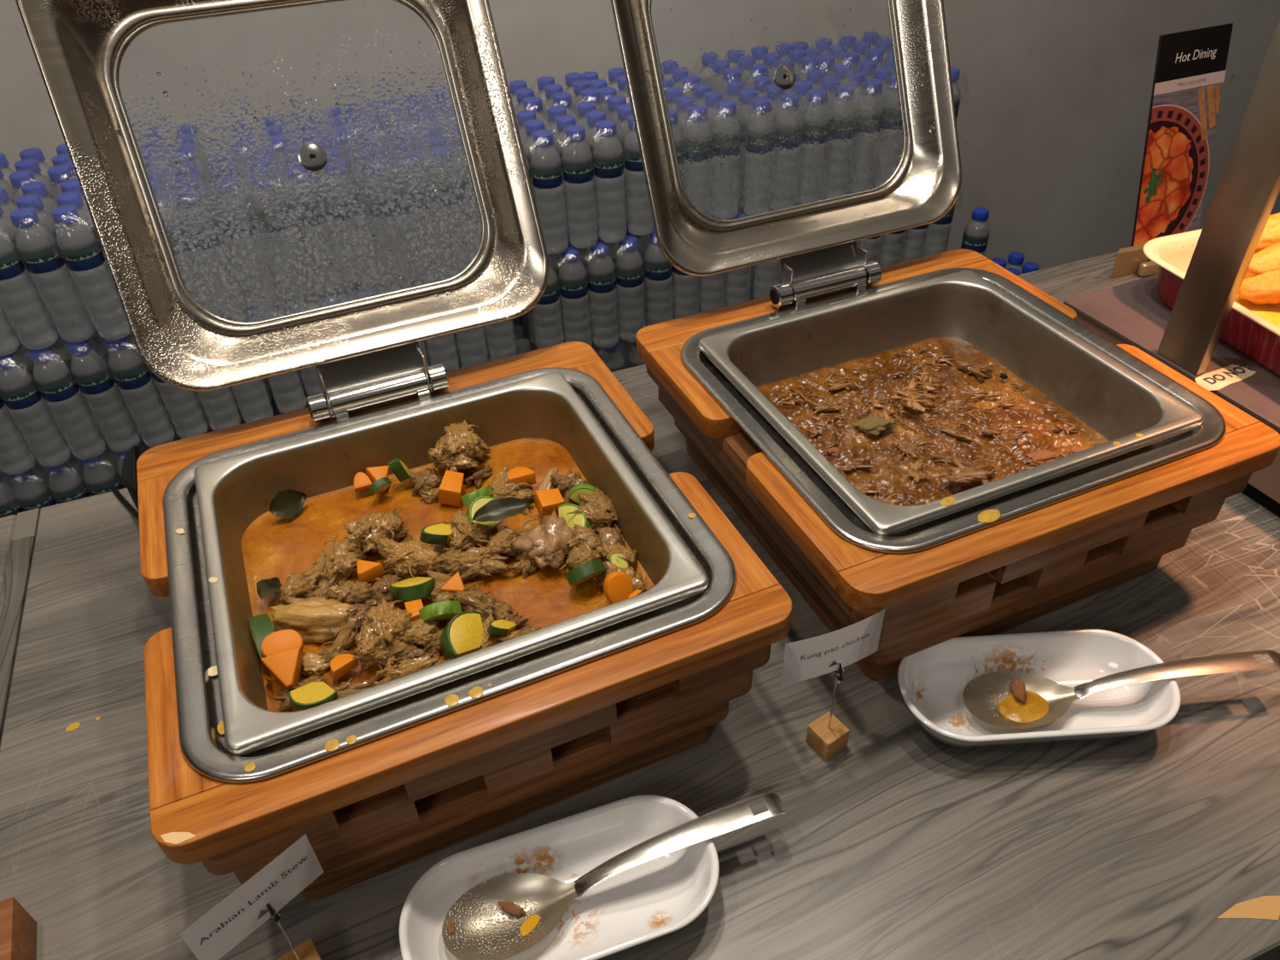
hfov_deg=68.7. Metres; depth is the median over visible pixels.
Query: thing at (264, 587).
bay leaf
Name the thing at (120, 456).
water bottle
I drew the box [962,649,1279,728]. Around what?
serving spoon
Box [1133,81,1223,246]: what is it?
food photo
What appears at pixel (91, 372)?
water bottle
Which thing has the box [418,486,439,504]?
lamb piece
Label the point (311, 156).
vent
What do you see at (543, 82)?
water bottle
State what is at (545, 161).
water bottle
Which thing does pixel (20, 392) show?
water bottle
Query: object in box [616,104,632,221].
water bottle
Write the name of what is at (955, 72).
water bottle
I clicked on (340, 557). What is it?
lamb piece
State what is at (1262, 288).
wedge
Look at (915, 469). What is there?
chicken shred
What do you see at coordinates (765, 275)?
water bottle
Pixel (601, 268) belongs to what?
water bottle
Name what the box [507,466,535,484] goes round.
carrot piece
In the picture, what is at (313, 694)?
piece
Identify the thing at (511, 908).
scrap
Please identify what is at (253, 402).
water bottle
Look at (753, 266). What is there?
water bottle
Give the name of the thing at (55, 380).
water bottle
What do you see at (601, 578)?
lamb piece
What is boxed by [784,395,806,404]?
chicken shred
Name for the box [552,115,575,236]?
water bottle
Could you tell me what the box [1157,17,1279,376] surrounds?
steel post
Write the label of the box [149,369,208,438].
water bottle
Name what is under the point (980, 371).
chicken shred
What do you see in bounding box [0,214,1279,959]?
countertop
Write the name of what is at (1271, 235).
wedge
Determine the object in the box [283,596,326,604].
lamb piece
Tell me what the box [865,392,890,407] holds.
chicken shred
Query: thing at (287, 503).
bay leaf
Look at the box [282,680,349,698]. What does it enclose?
lamb piece
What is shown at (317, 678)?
lamb piece
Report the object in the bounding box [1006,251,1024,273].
water bottle
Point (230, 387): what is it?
water bottle
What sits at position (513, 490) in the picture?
lamb piece
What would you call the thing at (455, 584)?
carrot piece
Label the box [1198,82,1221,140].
print
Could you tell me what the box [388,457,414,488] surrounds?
piece
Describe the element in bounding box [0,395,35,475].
water bottle
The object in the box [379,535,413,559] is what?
lamb piece
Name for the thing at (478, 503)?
piece
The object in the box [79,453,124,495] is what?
water bottle
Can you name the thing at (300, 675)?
lamb piece
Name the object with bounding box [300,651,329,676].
piece
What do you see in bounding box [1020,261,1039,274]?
water bottle
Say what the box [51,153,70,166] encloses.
water bottle
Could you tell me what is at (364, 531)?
lamb piece
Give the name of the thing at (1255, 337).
casserole dish
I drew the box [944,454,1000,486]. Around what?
chicken shred
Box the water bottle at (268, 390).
[262,378,272,401]
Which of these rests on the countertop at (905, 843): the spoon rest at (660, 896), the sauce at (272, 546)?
the spoon rest at (660, 896)
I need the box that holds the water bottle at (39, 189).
[20,181,58,214]
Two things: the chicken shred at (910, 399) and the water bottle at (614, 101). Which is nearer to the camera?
the chicken shred at (910, 399)
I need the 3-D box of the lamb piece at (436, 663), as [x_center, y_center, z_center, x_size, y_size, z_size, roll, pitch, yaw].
[-0.154,0.148,0.720,0.040,0.026,0.026,3,39,7]
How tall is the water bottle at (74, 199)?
0.205 m
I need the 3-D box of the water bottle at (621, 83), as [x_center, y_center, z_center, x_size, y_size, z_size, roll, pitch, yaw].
[-0.023,-0.672,1.814,0.052,0.205,0.052,18,44,24]
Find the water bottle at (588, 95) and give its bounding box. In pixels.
[578,88,600,116]
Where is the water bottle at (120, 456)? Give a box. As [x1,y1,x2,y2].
[114,450,141,488]
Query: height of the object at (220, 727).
0.001 m
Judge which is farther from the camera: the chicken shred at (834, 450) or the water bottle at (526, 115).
the water bottle at (526, 115)
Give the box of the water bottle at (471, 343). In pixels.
[454,325,488,368]
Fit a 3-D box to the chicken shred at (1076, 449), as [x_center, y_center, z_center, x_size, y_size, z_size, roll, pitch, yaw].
[0.436,-0.026,0.922,0.029,0.010,0.019,7,40,12]
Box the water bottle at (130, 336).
[127,332,172,424]
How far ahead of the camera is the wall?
2.27 m
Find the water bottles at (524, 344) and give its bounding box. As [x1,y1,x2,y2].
[0,224,645,488]
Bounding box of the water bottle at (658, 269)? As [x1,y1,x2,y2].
[644,229,673,325]
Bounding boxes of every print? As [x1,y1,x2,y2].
[1143,168,1163,203]
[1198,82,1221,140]
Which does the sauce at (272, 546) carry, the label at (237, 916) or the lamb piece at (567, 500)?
the lamb piece at (567, 500)
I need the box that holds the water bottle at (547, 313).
[532,253,564,349]
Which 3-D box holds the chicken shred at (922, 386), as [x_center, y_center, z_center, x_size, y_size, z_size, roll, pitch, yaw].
[0.318,-0.105,1.023,0.023,0.015,0.043,31,50,34]
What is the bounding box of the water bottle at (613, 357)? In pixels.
[600,340,625,372]
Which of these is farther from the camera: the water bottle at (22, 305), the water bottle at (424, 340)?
the water bottle at (424, 340)
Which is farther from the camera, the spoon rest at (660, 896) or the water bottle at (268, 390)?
the water bottle at (268, 390)
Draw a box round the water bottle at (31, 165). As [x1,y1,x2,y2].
[14,158,52,198]
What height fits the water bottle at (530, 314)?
0.205 m
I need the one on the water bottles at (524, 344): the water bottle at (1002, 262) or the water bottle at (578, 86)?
the water bottle at (578, 86)
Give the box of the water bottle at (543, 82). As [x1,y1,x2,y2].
[535,75,555,110]
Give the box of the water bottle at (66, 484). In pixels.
[44,461,91,504]
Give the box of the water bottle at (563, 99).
[552,92,577,122]
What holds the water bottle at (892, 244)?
on the film
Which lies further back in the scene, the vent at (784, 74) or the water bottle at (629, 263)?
the water bottle at (629, 263)
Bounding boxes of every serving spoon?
[442,792,785,959]
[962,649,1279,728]
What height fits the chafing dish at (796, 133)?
0.567 m
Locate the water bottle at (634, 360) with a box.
[628,342,645,367]
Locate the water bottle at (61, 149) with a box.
[55,144,68,155]
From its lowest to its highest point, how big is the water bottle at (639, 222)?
0.205 m
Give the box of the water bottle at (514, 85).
[509,80,527,110]
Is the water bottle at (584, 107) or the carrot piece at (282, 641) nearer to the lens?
the carrot piece at (282, 641)
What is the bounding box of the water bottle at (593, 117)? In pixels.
[584,110,606,231]
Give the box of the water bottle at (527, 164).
[524,155,531,184]
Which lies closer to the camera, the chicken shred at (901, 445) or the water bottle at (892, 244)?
the chicken shred at (901, 445)
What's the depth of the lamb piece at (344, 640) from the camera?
0.74 m
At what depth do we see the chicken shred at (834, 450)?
0.94 m
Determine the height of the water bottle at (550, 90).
0.205 m
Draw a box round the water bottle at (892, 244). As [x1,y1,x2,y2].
[878,229,905,267]
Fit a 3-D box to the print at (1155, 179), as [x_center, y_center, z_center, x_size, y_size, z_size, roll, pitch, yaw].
[0.767,-0.441,1.399,0.036,0.051,0.002,-15,30,-15]
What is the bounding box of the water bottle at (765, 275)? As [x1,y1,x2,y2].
[752,259,780,299]
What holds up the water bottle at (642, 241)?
on the film
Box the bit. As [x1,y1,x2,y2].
[1000,372,1007,378]
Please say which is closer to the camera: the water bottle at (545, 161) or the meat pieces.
the meat pieces
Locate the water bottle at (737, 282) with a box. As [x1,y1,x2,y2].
[724,266,751,306]
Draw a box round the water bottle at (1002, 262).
[991,257,1006,268]
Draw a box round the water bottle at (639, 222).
[622,114,654,235]
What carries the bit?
on the gravy
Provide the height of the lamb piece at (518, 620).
0.019 m
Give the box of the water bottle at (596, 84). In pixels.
[590,79,607,102]
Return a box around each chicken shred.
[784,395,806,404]
[805,424,822,437]
[808,397,845,411]
[824,444,840,456]
[826,375,850,391]
[835,449,873,472]
[850,415,896,436]
[854,477,882,497]
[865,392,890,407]
[871,487,902,505]
[888,376,941,414]
[890,436,921,459]
[904,456,937,482]
[915,373,944,390]
[929,453,965,465]
[939,424,975,442]
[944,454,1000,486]
[954,360,1000,383]
[978,423,1006,438]
[995,395,1016,410]
[1024,448,1061,465]
[1047,425,1082,434]
[1068,445,1088,454]
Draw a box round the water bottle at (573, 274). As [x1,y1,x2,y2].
[558,245,592,346]
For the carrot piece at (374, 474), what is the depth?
0.89 m
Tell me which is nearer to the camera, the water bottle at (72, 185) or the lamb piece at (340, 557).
the lamb piece at (340, 557)
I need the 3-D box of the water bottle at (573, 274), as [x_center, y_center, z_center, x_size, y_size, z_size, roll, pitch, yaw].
[-0.120,-0.331,1.730,0.052,0.205,0.052,-6,39,-4]
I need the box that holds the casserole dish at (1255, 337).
[1142,228,1279,377]
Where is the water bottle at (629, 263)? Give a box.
[615,235,645,343]
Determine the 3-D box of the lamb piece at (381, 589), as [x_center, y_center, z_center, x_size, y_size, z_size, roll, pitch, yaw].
[-0.213,0.093,0.788,0.031,0.026,0.032,-31,47,-31]
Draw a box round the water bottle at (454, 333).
[453,332,459,360]
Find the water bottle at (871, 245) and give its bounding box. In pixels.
[856,235,881,262]
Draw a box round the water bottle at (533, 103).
[523,96,548,129]
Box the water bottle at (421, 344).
[418,340,429,366]
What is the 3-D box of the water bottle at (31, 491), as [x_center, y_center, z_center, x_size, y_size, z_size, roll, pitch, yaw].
[-1.036,0.059,1.629,0.052,0.205,0.052,-17,41,-17]
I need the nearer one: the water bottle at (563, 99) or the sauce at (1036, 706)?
the sauce at (1036, 706)
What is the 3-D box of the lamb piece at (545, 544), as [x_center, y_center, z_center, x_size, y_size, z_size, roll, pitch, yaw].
[-0.083,0.052,0.817,0.056,0.042,0.065,14,42,19]
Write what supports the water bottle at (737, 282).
on the film
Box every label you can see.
[179,833,323,959]
[781,609,884,685]
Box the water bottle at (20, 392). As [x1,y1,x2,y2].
[0,353,71,467]
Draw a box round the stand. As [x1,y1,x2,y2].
[1110,244,1158,278]
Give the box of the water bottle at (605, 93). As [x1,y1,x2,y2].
[599,87,616,116]
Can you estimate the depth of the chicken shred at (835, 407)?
0.99 m
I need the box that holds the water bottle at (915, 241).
[900,223,929,262]
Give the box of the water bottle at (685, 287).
[672,265,698,319]
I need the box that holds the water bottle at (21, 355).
[11,342,58,424]
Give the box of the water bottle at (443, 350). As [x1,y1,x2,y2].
[424,332,459,372]
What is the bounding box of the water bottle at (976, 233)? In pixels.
[960,207,989,255]
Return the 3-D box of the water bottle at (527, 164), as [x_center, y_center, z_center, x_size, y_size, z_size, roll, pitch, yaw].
[-0.206,-0.475,1.581,0.052,0.205,0.052,27,47,31]
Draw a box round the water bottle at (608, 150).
[592,120,626,243]
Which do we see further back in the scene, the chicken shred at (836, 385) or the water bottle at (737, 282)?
the water bottle at (737, 282)
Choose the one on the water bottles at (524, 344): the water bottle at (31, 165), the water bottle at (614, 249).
the water bottle at (31, 165)
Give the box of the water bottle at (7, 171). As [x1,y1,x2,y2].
[0,152,16,184]
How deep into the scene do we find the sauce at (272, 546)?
0.85 m
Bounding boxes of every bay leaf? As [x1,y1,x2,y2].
[256,576,281,599]
[269,488,307,518]
[472,497,533,522]
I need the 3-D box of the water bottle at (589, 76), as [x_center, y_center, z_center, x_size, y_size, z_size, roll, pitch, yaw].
[-0.092,-0.691,1.841,0.052,0.205,0.052,-5,39,-3]
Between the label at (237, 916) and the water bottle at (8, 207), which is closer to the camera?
the label at (237, 916)
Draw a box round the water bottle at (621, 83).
[616,75,628,100]
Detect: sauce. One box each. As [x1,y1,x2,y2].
[241,437,653,712]
[1234,293,1279,327]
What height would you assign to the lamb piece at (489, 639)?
0.026 m
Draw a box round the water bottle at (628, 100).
[626,89,630,104]
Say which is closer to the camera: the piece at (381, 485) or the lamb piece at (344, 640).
the lamb piece at (344, 640)
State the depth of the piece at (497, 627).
0.73 m
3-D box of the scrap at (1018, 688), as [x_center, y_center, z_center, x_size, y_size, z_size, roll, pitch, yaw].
[0.330,0.183,0.816,0.012,0.014,0.027,0,39,3]
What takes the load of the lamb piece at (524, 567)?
on the sauce at (272, 546)
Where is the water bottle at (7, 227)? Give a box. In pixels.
[0,205,56,328]
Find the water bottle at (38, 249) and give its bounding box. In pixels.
[9,207,95,343]
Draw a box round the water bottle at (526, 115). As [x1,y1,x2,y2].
[517,110,536,146]
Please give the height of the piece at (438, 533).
0.022 m
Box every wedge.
[1238,269,1279,304]
[1244,243,1279,279]
[1253,212,1279,254]
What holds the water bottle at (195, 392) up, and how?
on the film
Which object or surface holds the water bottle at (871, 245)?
on the film
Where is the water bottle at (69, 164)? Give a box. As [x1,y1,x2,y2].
[64,160,77,179]
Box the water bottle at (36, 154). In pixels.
[19,147,53,184]
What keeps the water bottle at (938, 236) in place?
on the film
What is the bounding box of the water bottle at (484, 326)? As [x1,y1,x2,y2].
[483,325,489,355]
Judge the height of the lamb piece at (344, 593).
0.022 m
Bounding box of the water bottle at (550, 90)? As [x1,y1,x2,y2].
[542,84,563,122]
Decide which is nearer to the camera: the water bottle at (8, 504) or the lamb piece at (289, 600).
the lamb piece at (289, 600)
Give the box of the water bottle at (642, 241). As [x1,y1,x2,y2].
[636,234,649,322]
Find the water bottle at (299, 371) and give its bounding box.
[297,370,304,390]
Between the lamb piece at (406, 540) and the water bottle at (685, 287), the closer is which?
the lamb piece at (406, 540)
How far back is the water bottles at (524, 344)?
1.77 m
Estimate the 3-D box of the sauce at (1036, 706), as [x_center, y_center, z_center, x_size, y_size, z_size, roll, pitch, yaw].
[0.333,0.196,0.809,0.049,0.003,0.038,-5,39,-3]
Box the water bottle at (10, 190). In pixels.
[0,168,15,205]
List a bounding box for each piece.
[246,612,274,657]
[261,629,303,657]
[261,647,303,691]
[268,599,355,644]
[273,688,293,711]
[274,572,319,605]
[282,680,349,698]
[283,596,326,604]
[288,681,337,711]
[296,672,327,687]
[298,673,302,682]
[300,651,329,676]
[302,572,339,599]
[303,535,370,587]
[318,625,356,672]
[325,580,372,605]
[330,653,358,680]
[331,676,382,694]
[338,602,372,633]
[343,506,408,554]
[351,598,415,669]
[352,584,378,606]
[353,471,372,492]
[356,559,384,582]
[366,465,389,493]
[367,573,402,604]
[368,477,391,494]
[373,651,443,683]
[374,536,445,579]
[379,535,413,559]
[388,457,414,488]
[389,576,435,600]
[394,643,429,663]
[398,617,439,646]
[404,599,423,622]
[409,466,442,498]
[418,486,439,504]
[418,600,461,622]
[419,523,452,545]
[421,622,448,654]
[425,547,463,574]
[425,570,453,581]
[425,580,455,604]
[427,418,491,471]
[427,653,465,668]
[437,470,464,506]
[439,538,515,582]
[440,571,465,592]
[440,610,483,659]
[441,509,481,552]
[448,581,501,615]
[460,484,494,506]
[464,465,492,488]
[465,495,500,529]
[468,525,493,547]
[475,599,514,622]
[475,608,500,651]
[486,524,517,557]
[487,618,516,636]
[488,481,535,516]
[489,465,513,485]
[496,620,541,642]
[505,611,529,628]
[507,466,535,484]
[510,557,539,579]
[512,509,574,569]
[534,488,564,519]
[535,466,558,490]
[549,470,589,496]
[558,503,592,529]
[558,523,606,570]
[562,488,578,506]
[564,558,606,585]
[566,486,617,532]
[568,483,595,505]
[595,561,609,584]
[598,523,625,546]
[598,560,648,592]
[600,541,637,568]
[603,570,633,604]
[607,552,628,569]
[628,589,643,598]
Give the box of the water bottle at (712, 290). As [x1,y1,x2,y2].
[698,272,725,313]
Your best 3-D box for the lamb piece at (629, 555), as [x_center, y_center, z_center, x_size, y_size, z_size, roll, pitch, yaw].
[-0.020,0.068,0.804,0.035,0.029,0.037,4,40,7]
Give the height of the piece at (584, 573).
0.034 m
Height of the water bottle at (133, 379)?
0.205 m
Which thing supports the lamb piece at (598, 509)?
on the sauce at (272, 546)
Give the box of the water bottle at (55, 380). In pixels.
[27,345,105,459]
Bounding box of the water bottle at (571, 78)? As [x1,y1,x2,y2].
[564,72,581,100]
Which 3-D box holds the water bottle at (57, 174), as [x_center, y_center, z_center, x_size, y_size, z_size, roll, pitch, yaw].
[-0.914,-0.412,1.541,0.052,0.205,0.052,-28,46,-28]
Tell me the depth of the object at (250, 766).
0.60 m
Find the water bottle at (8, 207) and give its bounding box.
[0,186,17,220]
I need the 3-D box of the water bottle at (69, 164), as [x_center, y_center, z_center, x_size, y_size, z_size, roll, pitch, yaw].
[-0.897,-0.427,1.559,0.052,0.205,0.052,-7,39,-6]
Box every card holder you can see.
[265,901,322,959]
[805,662,849,761]
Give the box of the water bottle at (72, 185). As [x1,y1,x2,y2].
[59,179,87,209]
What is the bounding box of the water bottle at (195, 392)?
[195,391,205,416]
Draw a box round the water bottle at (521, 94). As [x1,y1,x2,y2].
[514,87,534,121]
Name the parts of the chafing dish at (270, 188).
frame arm, frame arm, lid glass, frame arm, frame arm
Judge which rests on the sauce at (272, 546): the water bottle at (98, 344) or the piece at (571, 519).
the piece at (571, 519)
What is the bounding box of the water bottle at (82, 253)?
[51,205,131,340]
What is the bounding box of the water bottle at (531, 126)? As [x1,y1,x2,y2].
[523,119,545,191]
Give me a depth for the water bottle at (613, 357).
1.83 m
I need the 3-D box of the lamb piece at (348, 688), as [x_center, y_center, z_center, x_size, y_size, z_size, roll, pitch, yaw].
[-0.214,0.161,0.708,0.058,0.023,0.021,-15,41,-15]
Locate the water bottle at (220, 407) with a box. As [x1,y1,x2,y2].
[196,387,241,430]
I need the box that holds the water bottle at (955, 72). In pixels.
[950,67,960,119]
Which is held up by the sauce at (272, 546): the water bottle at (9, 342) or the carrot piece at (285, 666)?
the carrot piece at (285, 666)
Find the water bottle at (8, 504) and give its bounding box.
[0,475,23,517]
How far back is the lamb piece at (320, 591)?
0.78 m
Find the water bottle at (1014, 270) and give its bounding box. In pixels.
[1006,267,1020,275]
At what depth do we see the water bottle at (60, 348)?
1.51 m
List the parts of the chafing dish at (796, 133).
frame arm, lid glass, frame arm, frame arm, frame arm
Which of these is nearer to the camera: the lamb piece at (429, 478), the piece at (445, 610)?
the piece at (445, 610)
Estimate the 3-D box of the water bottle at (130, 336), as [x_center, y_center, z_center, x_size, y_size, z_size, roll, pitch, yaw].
[-0.844,-0.180,1.583,0.052,0.205,0.052,14,42,19]
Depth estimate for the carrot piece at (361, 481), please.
0.89 m
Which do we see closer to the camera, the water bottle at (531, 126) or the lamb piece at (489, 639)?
the lamb piece at (489, 639)
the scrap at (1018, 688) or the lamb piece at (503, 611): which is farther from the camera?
the scrap at (1018, 688)
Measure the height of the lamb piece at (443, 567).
0.026 m
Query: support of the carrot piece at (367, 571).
on the sauce at (272, 546)
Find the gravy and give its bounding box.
[756,337,1108,506]
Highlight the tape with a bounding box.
[1194,363,1256,390]
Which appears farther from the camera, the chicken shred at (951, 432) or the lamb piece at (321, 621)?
the chicken shred at (951, 432)
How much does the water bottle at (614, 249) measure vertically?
0.205 m
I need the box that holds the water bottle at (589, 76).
[581,71,598,81]
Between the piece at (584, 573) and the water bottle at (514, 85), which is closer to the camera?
the piece at (584, 573)
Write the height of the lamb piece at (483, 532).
0.023 m
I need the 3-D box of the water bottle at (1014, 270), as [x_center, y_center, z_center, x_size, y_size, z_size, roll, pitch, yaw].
[0.806,-0.372,2.083,0.052,0.205,0.052,16,43,21]
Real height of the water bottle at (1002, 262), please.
0.205 m
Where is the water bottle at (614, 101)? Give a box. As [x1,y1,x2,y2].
[605,95,626,123]
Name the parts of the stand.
foot plate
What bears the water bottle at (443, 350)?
on the film
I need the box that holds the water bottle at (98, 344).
[88,332,137,429]
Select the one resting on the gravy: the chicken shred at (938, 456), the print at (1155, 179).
the chicken shred at (938, 456)
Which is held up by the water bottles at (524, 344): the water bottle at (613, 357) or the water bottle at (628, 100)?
the water bottle at (628, 100)
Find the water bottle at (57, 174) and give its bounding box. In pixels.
[47,164,74,201]
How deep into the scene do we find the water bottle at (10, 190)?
1.51 m
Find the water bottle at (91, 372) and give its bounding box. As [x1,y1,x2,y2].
[65,338,140,452]
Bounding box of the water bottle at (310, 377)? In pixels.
[299,366,323,396]
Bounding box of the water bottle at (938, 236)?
[924,202,955,256]
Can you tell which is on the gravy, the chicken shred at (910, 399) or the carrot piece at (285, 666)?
the chicken shred at (910, 399)
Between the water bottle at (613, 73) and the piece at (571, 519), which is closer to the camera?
the piece at (571, 519)
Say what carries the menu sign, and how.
on the countertop at (905, 843)
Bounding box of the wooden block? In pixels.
[0,896,36,959]
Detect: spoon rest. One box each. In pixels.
[398,794,719,959]
[897,628,1181,747]
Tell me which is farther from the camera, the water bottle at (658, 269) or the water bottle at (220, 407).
the water bottle at (658, 269)
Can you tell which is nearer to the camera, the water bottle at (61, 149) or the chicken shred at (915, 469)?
the chicken shred at (915, 469)
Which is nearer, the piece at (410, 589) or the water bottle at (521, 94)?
the piece at (410, 589)
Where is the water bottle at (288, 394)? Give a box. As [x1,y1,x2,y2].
[267,370,307,413]
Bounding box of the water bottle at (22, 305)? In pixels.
[0,231,58,349]
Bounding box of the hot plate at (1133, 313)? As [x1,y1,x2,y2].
[1063,273,1279,517]
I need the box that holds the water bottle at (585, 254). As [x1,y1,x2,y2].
[579,234,599,334]
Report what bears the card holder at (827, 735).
on the countertop at (905, 843)
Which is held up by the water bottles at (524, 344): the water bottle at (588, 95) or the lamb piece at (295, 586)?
the water bottle at (588, 95)
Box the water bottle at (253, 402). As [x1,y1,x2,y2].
[231,378,273,423]
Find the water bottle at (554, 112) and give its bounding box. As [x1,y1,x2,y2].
[546,105,566,139]
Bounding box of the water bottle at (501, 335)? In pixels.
[484,319,517,360]
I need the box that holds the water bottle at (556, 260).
[550,236,571,339]
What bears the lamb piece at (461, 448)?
on the sauce at (272, 546)
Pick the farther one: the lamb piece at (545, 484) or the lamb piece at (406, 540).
the lamb piece at (545, 484)
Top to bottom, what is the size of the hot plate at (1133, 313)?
0.100 m
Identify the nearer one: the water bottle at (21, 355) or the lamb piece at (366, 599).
the lamb piece at (366, 599)
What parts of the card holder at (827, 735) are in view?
wire stem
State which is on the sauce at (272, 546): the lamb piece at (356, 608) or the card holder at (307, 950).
the lamb piece at (356, 608)
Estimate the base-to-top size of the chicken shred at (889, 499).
0.015 m
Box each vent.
[297,142,327,171]
[773,64,795,89]
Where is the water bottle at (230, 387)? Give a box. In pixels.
[229,386,238,408]
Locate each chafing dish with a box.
[15,0,792,899]
[610,0,1279,679]
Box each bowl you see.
[442,872,578,959]
[962,671,1080,728]
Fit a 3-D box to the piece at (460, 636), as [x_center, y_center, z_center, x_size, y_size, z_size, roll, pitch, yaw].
[-0.139,0.122,0.733,0.032,0.029,0.046,9,40,14]
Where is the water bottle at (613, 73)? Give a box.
[607,68,624,92]
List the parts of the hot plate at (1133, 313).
plate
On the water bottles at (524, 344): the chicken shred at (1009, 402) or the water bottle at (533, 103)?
the water bottle at (533, 103)
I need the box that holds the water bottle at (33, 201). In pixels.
[15,194,58,238]
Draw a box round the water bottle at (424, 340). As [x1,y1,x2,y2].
[424,340,430,365]
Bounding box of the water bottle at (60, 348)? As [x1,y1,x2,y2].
[51,336,103,436]
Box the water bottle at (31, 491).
[8,468,58,511]
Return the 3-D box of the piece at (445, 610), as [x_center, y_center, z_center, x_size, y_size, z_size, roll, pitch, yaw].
[-0.160,0.106,0.753,0.033,0.028,0.023,-12,40,-11]
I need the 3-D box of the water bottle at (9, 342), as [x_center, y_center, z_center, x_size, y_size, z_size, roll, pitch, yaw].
[-0.987,-0.280,1.382,0.052,0.205,0.052,31,50,34]
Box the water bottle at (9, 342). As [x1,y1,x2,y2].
[0,304,19,356]
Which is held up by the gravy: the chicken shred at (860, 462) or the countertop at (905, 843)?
the chicken shred at (860, 462)
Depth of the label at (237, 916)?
0.59 m
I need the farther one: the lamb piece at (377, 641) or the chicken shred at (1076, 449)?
the chicken shred at (1076, 449)
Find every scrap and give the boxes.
[446,920,454,933]
[497,900,525,915]
[1010,678,1027,702]
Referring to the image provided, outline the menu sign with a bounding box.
[1131,23,1233,261]
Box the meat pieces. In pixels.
[764,346,1078,506]
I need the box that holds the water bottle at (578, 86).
[570,80,590,118]
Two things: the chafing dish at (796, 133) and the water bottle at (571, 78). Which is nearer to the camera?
the chafing dish at (796, 133)
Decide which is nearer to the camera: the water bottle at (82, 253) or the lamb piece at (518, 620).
the lamb piece at (518, 620)
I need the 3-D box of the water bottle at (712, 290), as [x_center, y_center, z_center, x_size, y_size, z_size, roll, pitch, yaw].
[0.138,-0.399,1.800,0.052,0.205,0.052,-31,47,-30]
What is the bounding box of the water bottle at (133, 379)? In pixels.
[104,336,174,447]
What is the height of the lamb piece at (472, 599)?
0.032 m
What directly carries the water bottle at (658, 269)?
on the film
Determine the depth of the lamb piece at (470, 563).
0.80 m
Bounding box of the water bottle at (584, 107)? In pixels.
[576,101,596,131]
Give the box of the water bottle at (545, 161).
[529,129,568,254]
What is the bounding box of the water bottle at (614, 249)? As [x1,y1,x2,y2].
[608,226,628,322]
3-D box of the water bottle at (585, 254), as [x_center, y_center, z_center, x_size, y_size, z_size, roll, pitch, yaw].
[-0.088,-0.376,1.784,0.052,0.205,0.052,6,40,10]
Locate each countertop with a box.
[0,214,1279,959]
[0,514,17,596]
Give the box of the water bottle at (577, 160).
[561,124,598,249]
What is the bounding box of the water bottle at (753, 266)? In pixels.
[750,265,754,300]
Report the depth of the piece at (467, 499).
0.86 m
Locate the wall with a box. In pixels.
[0,0,1279,270]
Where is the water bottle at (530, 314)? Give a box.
[527,308,536,345]
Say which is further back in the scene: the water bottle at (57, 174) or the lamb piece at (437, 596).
the water bottle at (57, 174)
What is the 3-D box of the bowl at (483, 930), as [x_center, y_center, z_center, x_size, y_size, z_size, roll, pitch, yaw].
[-0.088,0.315,0.679,0.109,0.015,0.060,-14,41,-14]
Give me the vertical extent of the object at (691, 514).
0.001 m
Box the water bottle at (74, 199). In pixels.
[55,192,106,261]
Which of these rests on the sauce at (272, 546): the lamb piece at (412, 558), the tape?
the lamb piece at (412, 558)
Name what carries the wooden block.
on the countertop at (905, 843)
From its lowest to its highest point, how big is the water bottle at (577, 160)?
0.205 m
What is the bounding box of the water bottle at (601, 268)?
[587,240,619,348]
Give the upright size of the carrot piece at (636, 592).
0.007 m
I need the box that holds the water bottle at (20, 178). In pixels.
[9,170,36,207]
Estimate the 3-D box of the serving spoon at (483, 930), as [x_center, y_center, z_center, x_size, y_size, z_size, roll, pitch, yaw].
[-0.016,0.287,0.693,0.265,0.036,0.060,-15,41,-15]
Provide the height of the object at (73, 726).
0.001 m
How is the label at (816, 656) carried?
attached to the card holder at (827, 735)
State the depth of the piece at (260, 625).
0.74 m

